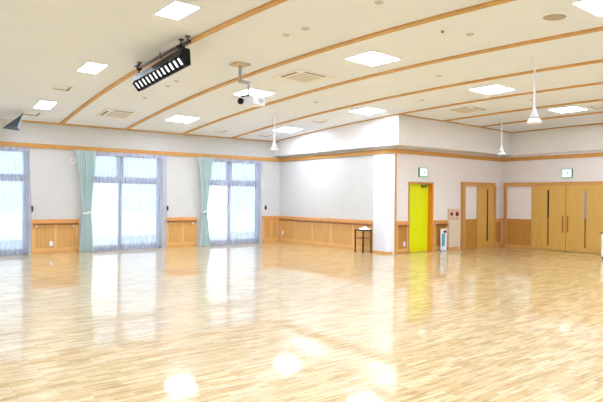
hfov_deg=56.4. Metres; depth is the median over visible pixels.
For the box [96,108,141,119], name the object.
unit
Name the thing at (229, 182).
window
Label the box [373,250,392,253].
baseboard
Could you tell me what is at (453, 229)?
panel
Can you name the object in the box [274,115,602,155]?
wall
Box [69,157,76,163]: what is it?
wall speaker
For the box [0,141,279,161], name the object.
trim
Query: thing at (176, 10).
ceiling light
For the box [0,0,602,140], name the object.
ceiling
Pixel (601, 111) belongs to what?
ceiling strip
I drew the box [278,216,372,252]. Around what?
wainscot
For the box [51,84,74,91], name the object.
ceiling vent
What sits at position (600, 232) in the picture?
countertop
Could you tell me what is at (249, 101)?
projector
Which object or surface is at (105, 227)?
ground
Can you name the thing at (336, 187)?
wall
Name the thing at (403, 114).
ceiling strip
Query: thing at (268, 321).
floor
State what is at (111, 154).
sheer curtain
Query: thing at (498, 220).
wainscot
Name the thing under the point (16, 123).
grille
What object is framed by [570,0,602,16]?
ceiling light
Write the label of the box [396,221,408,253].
wainscot
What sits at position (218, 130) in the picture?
ceiling vent
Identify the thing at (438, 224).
wainscot
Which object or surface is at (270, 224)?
wainscot
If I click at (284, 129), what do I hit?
ceiling light
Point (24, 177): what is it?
window
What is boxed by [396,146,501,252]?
wall
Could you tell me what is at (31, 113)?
ceiling vent
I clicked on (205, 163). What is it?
curtain
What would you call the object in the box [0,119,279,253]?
wall
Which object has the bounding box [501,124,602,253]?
wall
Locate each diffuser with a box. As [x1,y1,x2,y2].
[350,108,382,113]
[472,85,512,93]
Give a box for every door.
[408,182,433,252]
[460,182,495,248]
[503,181,602,253]
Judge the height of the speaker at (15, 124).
0.481 m
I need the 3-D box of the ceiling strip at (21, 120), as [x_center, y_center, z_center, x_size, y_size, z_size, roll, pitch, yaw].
[-4.317,-2.187,17.932,8.510,0.062,0.050,0,0,-38]
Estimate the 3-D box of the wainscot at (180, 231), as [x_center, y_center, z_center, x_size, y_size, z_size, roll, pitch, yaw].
[-3.880,1.009,18.281,1.090,0.965,0.094,0,0,-38]
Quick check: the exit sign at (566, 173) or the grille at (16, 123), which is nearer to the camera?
the grille at (16, 123)
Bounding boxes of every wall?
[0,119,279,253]
[0,231,253,249]
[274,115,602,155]
[280,148,373,219]
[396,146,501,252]
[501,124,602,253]
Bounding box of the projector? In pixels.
[238,96,264,107]
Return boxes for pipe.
[134,35,190,72]
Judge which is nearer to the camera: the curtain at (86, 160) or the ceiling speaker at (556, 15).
the ceiling speaker at (556, 15)
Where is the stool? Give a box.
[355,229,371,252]
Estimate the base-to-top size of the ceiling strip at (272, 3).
0.682 m
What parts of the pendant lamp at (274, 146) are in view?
lamp shade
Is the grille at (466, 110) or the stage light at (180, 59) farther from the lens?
the grille at (466, 110)
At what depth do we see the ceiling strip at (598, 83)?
13.89 m
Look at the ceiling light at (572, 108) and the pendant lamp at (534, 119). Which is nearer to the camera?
the pendant lamp at (534, 119)
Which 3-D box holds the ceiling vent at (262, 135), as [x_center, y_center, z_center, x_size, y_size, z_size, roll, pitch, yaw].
[-1.228,-2.251,19.196,0.420,0.066,0.421,0,0,-38]
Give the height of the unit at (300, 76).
0.101 m
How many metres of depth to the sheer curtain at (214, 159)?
19.43 m
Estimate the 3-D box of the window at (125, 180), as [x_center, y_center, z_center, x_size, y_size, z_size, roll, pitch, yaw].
[-5.462,0.019,17.234,2.440,2.930,0.110,0,0,-38]
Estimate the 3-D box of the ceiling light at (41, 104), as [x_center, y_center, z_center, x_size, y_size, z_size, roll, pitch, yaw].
[-6.432,-2.421,14.093,0.395,0.128,0.744,0,0,-38]
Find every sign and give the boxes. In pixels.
[418,167,427,176]
[439,229,448,251]
[562,169,572,177]
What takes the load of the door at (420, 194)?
in the wall at (447, 174)
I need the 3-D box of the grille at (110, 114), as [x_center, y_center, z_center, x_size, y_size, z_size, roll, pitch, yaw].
[-4.991,-2.354,15.335,0.540,0.016,0.540,2,-6,-38]
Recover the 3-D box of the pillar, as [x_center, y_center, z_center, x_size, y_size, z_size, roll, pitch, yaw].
[2.455,-0.028,16.609,0.200,3.160,0.725,0,0,-38]
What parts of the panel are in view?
panel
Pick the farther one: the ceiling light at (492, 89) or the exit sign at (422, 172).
the exit sign at (422, 172)
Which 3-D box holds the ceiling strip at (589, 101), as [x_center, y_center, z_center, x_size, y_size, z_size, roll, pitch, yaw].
[8.016,-2.228,12.180,0.100,0.402,12.140,0,0,-38]
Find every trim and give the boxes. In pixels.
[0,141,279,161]
[280,149,602,161]
[394,153,396,254]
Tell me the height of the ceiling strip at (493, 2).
0.584 m
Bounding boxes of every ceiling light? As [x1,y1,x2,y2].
[33,100,56,109]
[77,62,107,73]
[154,0,200,19]
[165,115,199,122]
[233,88,275,96]
[272,127,302,132]
[344,50,401,66]
[348,107,386,114]
[468,84,516,94]
[547,106,588,112]
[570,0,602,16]
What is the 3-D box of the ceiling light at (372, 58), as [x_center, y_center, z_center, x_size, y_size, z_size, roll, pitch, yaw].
[1.296,-2.604,10.239,0.745,0.073,0.744,0,0,-38]
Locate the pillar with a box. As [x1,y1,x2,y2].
[373,146,395,253]
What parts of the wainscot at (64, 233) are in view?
baseboard, handrail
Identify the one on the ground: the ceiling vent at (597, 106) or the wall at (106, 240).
the wall at (106, 240)
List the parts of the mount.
ceiling plate, cross arm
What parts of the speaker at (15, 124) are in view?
panel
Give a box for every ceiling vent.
[23,111,42,115]
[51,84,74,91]
[212,129,229,132]
[258,134,271,136]
[310,119,327,122]
[588,105,602,108]
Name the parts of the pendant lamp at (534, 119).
lamp shade, rod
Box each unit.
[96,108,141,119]
[272,68,334,84]
[442,105,492,114]
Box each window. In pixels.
[0,150,28,255]
[93,155,161,250]
[210,161,259,244]
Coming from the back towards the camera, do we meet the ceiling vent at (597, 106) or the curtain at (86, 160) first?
the curtain at (86, 160)
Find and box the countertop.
[600,232,602,258]
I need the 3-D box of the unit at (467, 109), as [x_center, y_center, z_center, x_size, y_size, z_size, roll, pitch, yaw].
[4.462,-2.456,15.129,0.950,0.056,0.950,1,-1,-38]
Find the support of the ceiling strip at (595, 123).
attached to the ceiling
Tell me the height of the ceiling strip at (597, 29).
0.514 m
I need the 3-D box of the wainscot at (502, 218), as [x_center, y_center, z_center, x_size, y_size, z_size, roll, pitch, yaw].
[7.022,1.091,19.587,0.045,0.965,0.120,0,0,-38]
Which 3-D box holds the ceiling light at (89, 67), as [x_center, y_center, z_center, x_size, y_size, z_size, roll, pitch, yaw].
[-4.219,-2.695,11.326,0.395,0.091,0.746,0,0,-38]
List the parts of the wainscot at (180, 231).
baseboard, handrail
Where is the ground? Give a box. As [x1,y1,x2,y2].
[0,212,254,239]
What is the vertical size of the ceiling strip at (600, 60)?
0.463 m
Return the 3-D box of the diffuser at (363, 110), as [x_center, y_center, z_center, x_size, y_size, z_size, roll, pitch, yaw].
[1.806,-2.473,15.371,0.696,0.028,0.696,2,-2,-38]
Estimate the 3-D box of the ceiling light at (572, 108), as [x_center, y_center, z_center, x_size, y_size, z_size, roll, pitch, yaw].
[7.041,-2.430,14.839,0.744,0.042,0.744,1,0,-38]
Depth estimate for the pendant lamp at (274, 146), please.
15.74 m
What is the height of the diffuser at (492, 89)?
0.028 m
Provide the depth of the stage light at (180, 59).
9.97 m
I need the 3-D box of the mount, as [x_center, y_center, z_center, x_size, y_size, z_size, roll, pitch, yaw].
[-1.136,-2.359,10.956,0.420,0.675,0.350,0,0,-38]
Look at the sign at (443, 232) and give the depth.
17.48 m
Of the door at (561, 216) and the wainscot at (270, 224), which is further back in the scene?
the wainscot at (270, 224)
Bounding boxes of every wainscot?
[31,219,78,253]
[166,217,197,247]
[262,216,278,242]
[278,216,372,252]
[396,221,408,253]
[434,220,448,250]
[496,218,501,245]
[501,218,502,245]
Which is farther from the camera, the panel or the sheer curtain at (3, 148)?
the panel
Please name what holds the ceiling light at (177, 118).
attached to the ceiling
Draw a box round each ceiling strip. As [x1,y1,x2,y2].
[21,120,272,141]
[60,0,287,124]
[125,0,515,129]
[182,26,602,134]
[231,59,602,138]
[275,82,602,141]
[403,114,511,132]
[443,99,602,121]
[480,111,602,127]
[512,123,602,132]
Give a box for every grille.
[3,115,21,127]
[106,112,130,117]
[286,73,319,82]
[455,108,481,112]
[543,14,565,20]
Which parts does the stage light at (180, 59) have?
plate, louvre blade, louvre blade, louvre blade, louvre blade, louvre blade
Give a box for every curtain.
[0,146,28,255]
[76,150,95,251]
[93,152,166,250]
[198,157,212,245]
[208,158,262,244]
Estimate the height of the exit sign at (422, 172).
0.280 m
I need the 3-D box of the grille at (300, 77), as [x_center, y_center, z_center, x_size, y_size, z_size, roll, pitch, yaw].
[0.043,-2.584,11.786,0.540,0.016,0.540,3,-2,-38]
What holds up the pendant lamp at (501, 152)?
hanging from the ceiling
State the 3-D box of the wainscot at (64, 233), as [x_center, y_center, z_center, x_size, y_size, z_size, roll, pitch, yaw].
[-6.945,0.996,15.902,1.270,0.965,0.094,0,0,-38]
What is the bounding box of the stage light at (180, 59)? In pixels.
[132,47,190,91]
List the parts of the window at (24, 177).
sash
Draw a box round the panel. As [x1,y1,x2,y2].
[447,209,459,249]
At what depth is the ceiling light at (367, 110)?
15.30 m
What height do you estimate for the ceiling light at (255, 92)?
0.096 m
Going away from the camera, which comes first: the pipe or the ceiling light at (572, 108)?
the pipe
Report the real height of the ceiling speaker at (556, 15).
0.054 m
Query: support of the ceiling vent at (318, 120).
in the ceiling
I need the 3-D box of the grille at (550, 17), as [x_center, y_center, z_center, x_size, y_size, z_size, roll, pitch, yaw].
[3.379,-2.454,7.504,0.290,0.007,0.290,2,2,-38]
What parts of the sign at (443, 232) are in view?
blue panel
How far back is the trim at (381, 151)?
17.94 m
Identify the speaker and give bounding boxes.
[3,113,22,130]
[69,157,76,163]
[540,11,568,20]
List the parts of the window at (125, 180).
sash, sash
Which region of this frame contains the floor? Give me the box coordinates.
[0,242,602,401]
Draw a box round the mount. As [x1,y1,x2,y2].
[230,61,253,96]
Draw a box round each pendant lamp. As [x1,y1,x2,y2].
[270,114,277,150]
[497,119,504,155]
[527,57,541,124]
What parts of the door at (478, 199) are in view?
wood panel, white panel, glass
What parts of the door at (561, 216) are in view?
wood panel, white panel, baseboard, glass, glass, glass, glass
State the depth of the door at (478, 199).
18.73 m
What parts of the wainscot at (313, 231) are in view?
handrail, baseboard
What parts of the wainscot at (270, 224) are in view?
baseboard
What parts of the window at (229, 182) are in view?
sash, sash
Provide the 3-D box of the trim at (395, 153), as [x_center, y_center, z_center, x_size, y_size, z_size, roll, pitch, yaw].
[2.732,0.081,16.353,0.055,2.950,0.032,0,0,-38]

